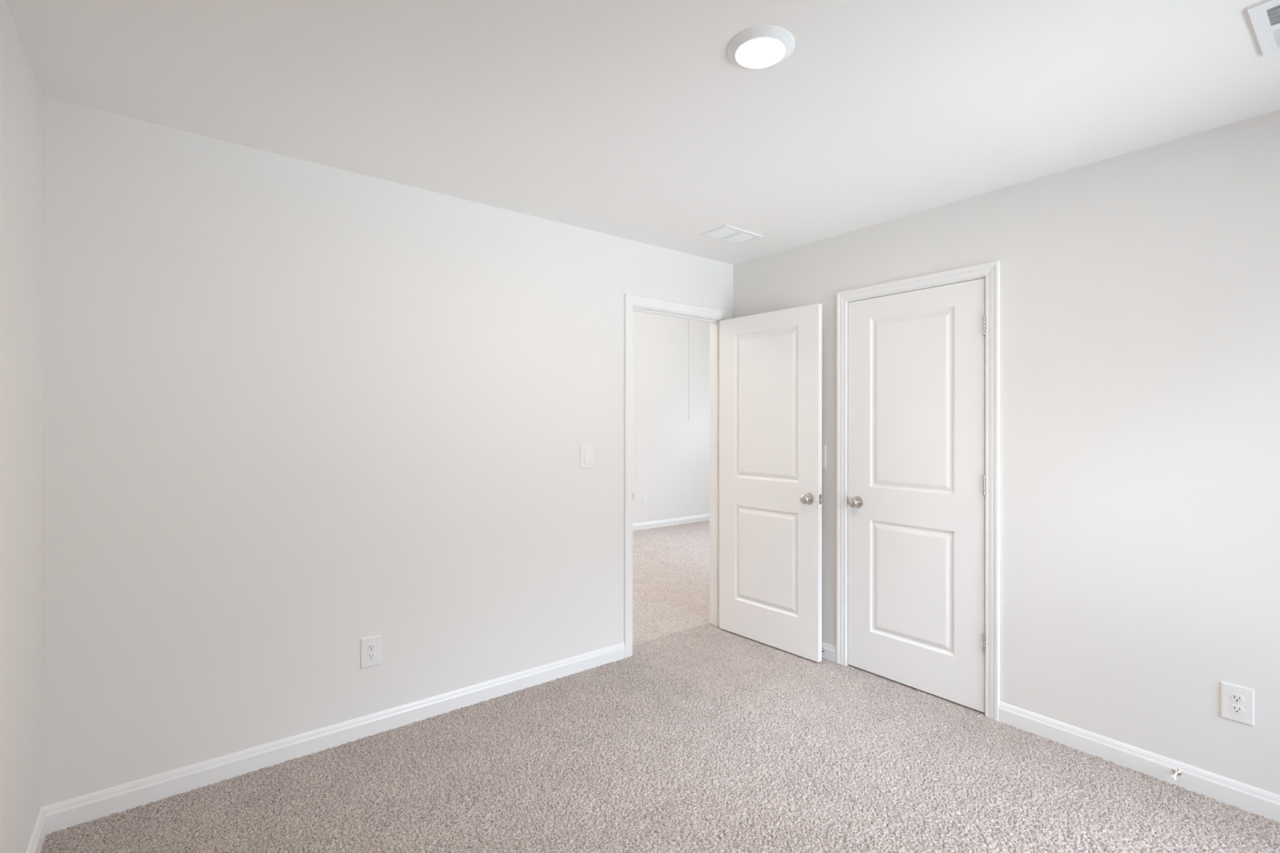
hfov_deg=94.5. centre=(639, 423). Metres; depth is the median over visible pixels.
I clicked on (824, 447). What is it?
light switch
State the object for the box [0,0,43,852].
wall
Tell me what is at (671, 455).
wall
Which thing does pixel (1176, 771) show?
door stop
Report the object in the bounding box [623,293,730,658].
door frame
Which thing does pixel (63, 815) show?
baseboard
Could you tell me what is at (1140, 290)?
wall
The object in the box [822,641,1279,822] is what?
baseboard
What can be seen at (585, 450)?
light switch
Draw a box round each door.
[719,303,822,662]
[848,278,985,712]
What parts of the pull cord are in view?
cord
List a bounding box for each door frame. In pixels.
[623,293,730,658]
[835,260,999,721]
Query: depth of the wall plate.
7.66 m
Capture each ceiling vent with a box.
[700,224,763,244]
[1247,0,1279,57]
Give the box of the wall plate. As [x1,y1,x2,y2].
[642,493,647,502]
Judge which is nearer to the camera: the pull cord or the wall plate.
the pull cord
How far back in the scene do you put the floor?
2.25 m
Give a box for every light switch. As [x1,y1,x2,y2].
[579,444,592,468]
[822,444,826,468]
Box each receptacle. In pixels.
[367,644,375,651]
[367,652,375,660]
[1230,693,1244,703]
[1230,704,1244,714]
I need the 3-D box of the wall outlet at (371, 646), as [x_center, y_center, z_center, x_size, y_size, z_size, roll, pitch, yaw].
[-1.175,0.998,2.585,0.084,0.129,0.009,0,0,-38]
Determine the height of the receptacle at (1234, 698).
0.028 m
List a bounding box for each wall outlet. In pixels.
[360,634,381,668]
[1221,681,1254,726]
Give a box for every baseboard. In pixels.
[25,808,46,852]
[40,642,625,835]
[632,514,709,530]
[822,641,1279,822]
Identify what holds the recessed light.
in the ceiling
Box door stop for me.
[1169,768,1181,781]
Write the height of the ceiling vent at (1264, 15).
0.010 m
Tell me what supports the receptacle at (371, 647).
attached to the wall outlet at (371, 646)
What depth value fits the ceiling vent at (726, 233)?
3.37 m
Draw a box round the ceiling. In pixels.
[4,0,1279,264]
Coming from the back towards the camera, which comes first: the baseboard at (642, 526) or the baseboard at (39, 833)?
the baseboard at (642, 526)
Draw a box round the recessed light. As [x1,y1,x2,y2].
[726,25,795,69]
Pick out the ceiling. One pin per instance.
(633, 120)
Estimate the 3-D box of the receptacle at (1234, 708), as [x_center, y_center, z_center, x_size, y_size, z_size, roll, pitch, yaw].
[2.124,1.018,2.104,0.003,0.028,0.034,0,0,-38]
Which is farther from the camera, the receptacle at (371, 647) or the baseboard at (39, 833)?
the receptacle at (371, 647)
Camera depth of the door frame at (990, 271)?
2.75 m
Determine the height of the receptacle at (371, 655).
0.028 m
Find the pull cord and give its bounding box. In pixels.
[687,319,688,424]
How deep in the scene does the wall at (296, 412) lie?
2.41 m
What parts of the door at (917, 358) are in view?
knob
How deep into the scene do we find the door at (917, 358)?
3.02 m
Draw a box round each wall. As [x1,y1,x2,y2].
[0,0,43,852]
[40,96,733,807]
[632,311,710,524]
[733,110,1279,795]
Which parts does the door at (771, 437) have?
knob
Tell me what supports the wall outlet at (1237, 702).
attached to the wall at (1140, 290)
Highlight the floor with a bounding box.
[40,520,1279,852]

